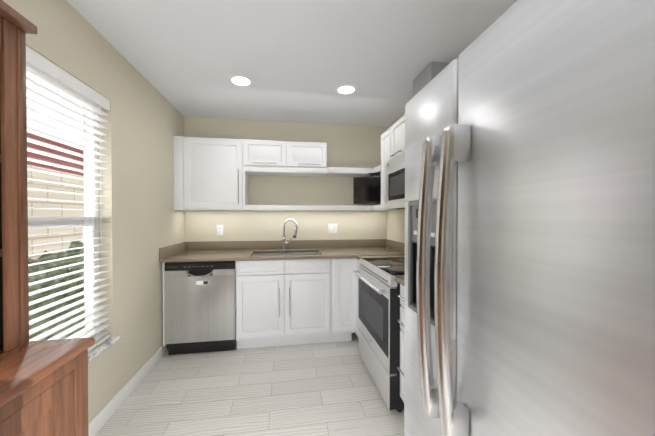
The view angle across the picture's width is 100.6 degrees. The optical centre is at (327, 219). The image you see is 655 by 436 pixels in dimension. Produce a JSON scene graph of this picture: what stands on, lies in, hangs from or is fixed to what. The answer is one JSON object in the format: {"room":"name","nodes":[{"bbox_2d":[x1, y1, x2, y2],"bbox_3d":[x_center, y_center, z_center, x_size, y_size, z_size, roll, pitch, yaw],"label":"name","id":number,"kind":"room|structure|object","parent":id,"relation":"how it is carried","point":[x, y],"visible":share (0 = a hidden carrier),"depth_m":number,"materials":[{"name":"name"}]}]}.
{"room":"kitchen","nodes":[
{"label":"kitchen","id":0,"kind":"room"},
{"bbox_2d":[3,0,186,422],"bbox_3d":[-1.253,0.085,0.163,0.160,2.440,6.250,0,1,-9],"label":"wall","id":1,"kind":"structure","parent":0,"point":[147,120],"depth_m":1.94,"materials":[{"name":"beige paint"}]},
{"bbox_2d":[26,76,99,339],"bbox_3d":[-1.448,0.007,1.327,0.062,1.570,0.930,0,1,-9],"label":"window","id":2,"kind":"structure","parent":1,"relation":"in","point":[72,221],"depth_m":1.71,"materials":[{"name":"white"}]},
{"bbox_2d":[26,45,110,351],"bbox_3d":[-1.389,0.005,1.336,0.064,1.562,0.922,0,1,-9],"label":"window blinds","id":3,"kind":"object","parent":2,"relation":"attached to","point":[44,71],"visible":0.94,"depth_m":1.46,"materials":[{"name":"white plastic"}]},
{"bbox_2d":[88,335,121,362],"bbox_3d":[-1.373,0.803,1.347,0.105,0.022,1.000,0,1,-9],"label":"window sill","id":4,"kind":"structure","parent":1,"relation":"attached to","point":[102,348],"depth_m":1.68,"materials":[{"name":"stone"}]},
{"bbox_2d":[88,347,161,435],"bbox_3d":[-1.114,1.255,-0.118,0.024,0.104,5.304,0,1,-9],"label":"baseboard","id":5,"kind":"structure","parent":1,"relation":"attached to","point":[100,419],"depth_m":1.86,"materials":[{"name":"white"}]},
{"bbox_2d":[95,333,403,435],"bbox_3d":[0.022,1.352,0.376,2.740,0.100,6.250,0,1,-9],"label":"floor","id":6,"kind":"structure","parent":0,"point":[323,389],"depth_m":1.96,"materials":[{"name":"white tile"}]},
{"bbox_2d":[0,0,94,435],"bbox_3d":[-0.932,0.328,0.165,0.467,1.952,1.550,0,1,-9],"label":"hutch","id":7,"kind":"object","parent":6,"relation":"on","point":[43,387],"visible":1,"depth_m":0.86,"materials":[{"name":"brown wood"}]},
{"bbox_2d":[164,261,235,354],"bbox_3d":[-1.237,0.837,2.834,0.620,0.878,0.593,0,1,-9],"label":"dishwasher","id":8,"kind":"object","parent":6,"relation":"on","point":[200,307],"visible":0.98,"depth_m":2.55,"materials":[{"name":"grey metal"}]},
{"bbox_2d":[318,258,357,341],"bbox_3d":[0.111,0.844,3.057,0.305,0.860,0.590,0,1,-9],"label":"base cabinet","id":9,"kind":"object","parent":6,"relation":"on","point":[337,281],"depth_m":2.76,"materials":[{"name":"white wood"}]},
{"bbox_2d":[159,239,404,262],"bbox_3d":[-0.367,0.326,2.858,2.416,0.130,0.880,0,1,-9],"label":"countertop","id":10,"kind":"structure","parent":9,"relation":"on","point":[204,251],"depth_m":3.10,"materials":[{"name":"beige stone"}]},
{"bbox_2d":[253,252,318,254],"bbox_3d":[-0.445,0.483,2.971,0.744,0.184,0.404,0,1,-9],"label":"sink","id":11,"kind":"object","parent":10,"relation":"in","point":[285,253],"depth_m":3.16,"materials":[{"name":"silver metal"}]},
{"bbox_2d":[281,218,297,249],"bbox_3d":[-0.444,0.174,3.184,0.188,0.365,0.123,0,1,-9],"label":"faucet","id":12,"kind":"object","parent":10,"relation":"on","point":[284,242],"visible":1,"depth_m":3.18,"materials":[{"name":"silver metal"}]},
{"bbox_2d":[353,257,404,411],"bbox_3d":[0.603,0.822,2.181,0.654,0.921,0.757,0,1,-9],"label":"range oven","id":13,"kind":"object","parent":6,"relation":"on","point":[379,305],"visible":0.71,"depth_m":1.94,"materials":[{"name":"silver metal"}]},
{"bbox_2d":[395,276,404,401],"bbox_3d":[0.765,0.782,1.537,0.588,1.014,0.557,0,1,-9],"label":"base cabinet","id":14,"kind":"object","parent":6,"relation":"on","point":[400,280],"visible":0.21,"depth_m":1.73,"materials":[{"name":"white"}]},
{"bbox_2d":[404,0,654,435],"bbox_3d":[0.724,0.398,0.759,0.852,1.800,0.910,0,1,-9],"label":"fridge","id":15,"kind":"object","parent":6,"relation":"on","point":[529,217],"visible":1,"depth_m":0.54,"materials":[{"name":"grey metal"}]},
{"bbox_2d":[187,117,386,254],"bbox_3d":[-0.453,0.051,3.370,2.370,2.440,0.160,0,1,-9],"label":"wall","id":16,"kind":"structure","parent":0,"point":[349,146],"depth_m":3.30,"materials":[{"name":"beige paint"}]},
{"bbox_2d":[173,136,248,210],"bbox_3d":[-1.253,-0.476,2.995,0.708,0.760,0.317,0,1,-9],"label":"upper cabinet","id":17,"kind":"object","parent":16,"relation":"attached to","point":[212,174],"depth_m":2.84,"materials":[{"name":"white wood"}]},
{"bbox_2d":[217,225,222,234],"bbox_3d":[-1.250,0.128,3.161,0.074,0.120,0.008,0,1,-9],"label":"electrical outlet","id":18,"kind":"object","parent":16,"relation":"attached to","point":[219,229],"visible":1,"depth_m":3.16,"materials":[{"name":"white plastic"}]},
{"bbox_2d":[245,139,288,171],"bbox_3d":[-0.699,-0.711,3.078,0.456,0.290,0.317,0,1,-9],"label":"upper cabinet","id":19,"kind":"object","parent":16,"relation":"attached to","point":[260,155],"depth_m":2.93,"materials":[{"name":"white wood"}]},
{"bbox_2d":[289,141,326,175],"bbox_3d":[-0.249,-0.712,3.149,0.455,0.290,0.317,0,1,-9],"label":"upper cabinet","id":20,"kind":"object","parent":16,"relation":"attached to","point":[303,156],"depth_m":3.00,"materials":[{"name":"white wood"}]},
{"bbox_2d":[245,165,397,210],"bbox_3d":[-0.031,-0.344,3.001,1.704,0.493,0.684,0,1,-9],"label":"open shelf","id":21,"kind":"object","parent":16,"relation":"attached to","point":[347,172],"visible":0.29,"depth_m":3.08,"materials":[{"name":"white wood"}]},
{"bbox_2d":[353,172,380,203],"bbox_3d":[0.481,-0.354,3.148,0.325,0.344,0.223,0,1,-9],"label":"tv monitor","id":22,"kind":"object","parent":21,"relation":"on","point":[366,190],"visible":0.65,"depth_m":3.14,"materials":[{"name":"black plastic"}]},
{"bbox_2d":[328,224,336,232],"bbox_3d":[0.065,0.116,3.365,0.120,0.120,0.010,0,1,-9],"label":"electrical outlet","id":23,"kind":"object","parent":16,"relation":"attached to","point":[332,228],"visible":1,"depth_m":3.36,"materials":[{"name":"white plastic"}]},
{"bbox_2d":[67,0,516,126],"bbox_3d":[0.022,-1.188,0.349,2.740,0.100,6.250,0,1,-9],"label":"ceiling","id":24,"kind":"structure","parent":0,"point":[298,61],"depth_m":1.84,"materials":[{"name":"white paint"}]},
{"bbox_2d":[228,75,252,85],"bbox_3d":[-0.724,-1.154,2.272,0.196,0.005,0.196,0,1,-9],"label":"recessed light","id":25,"kind":"object","parent":24,"relation":"in","point":[240,80],"visible":1,"depth_m":2.26,"materials":[{"name":"white plastic"}]},
{"bbox_2d":[335,84,356,93],"bbox_3d":[0.168,-1.156,2.432,0.196,0.005,0.196,0,1,-9],"label":"recessed light","id":26,"kind":"object","parent":24,"relation":"in","point":[346,89],"visible":1,"depth_m":2.42,"materials":[{"name":"white"}]},
{"bbox_2d":[387,112,404,242],"bbox_3d":[1.296,0.080,0.561,0.160,2.440,6.250,0,1,-9],"label":"wall","id":27,"kind":"structure","parent":0,"point":[395,219],"depth_m":3.18,"materials":[{"name":"beige paint"}]},
{"bbox_2d":[381,115,404,209],"bbox_3d":[0.761,-0.468,2.241,0.373,0.760,1.055,0,1,-9],"label":"upper cabinet","id":28,"kind":"object","parent":27,"relation":"attached to","point":[393,141],"visible":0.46,"depth_m":2.49,"materials":[{"name":"white wood"}]},
{"bbox_2d":[386,152,404,208],"bbox_3d":[0.751,-0.297,2.097,0.435,0.430,0.760,0,1,-9],"label":"microwave","id":29,"kind":"object","parent":28,"relation":"attached to","point":[395,182],"visible":0.23,"depth_m":2.22,"materials":[{"name":"grey metal"}]},
{"bbox_2d":[413,61,449,96],"bbox_3d":[0.848,-1.002,2.150,0.227,0.306,0.290,0,1,-9],"label":"vent duct","id":30,"kind":"object","parent":28,"relation":"on","point":[426,75],"visible":0.21,"depth_m":2.04,"materials":[{"name":"silver metal"}]},
{"label":"outside","id":31,"kind":"structure","parent":0,"visible":0},
{"bbox_2d":[26,75,84,340],"bbox_3d":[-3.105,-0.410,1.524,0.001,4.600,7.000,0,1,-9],"label":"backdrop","id":32,"kind":"structure","parent":31,"point":[53,212],"depth_m":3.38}
]}

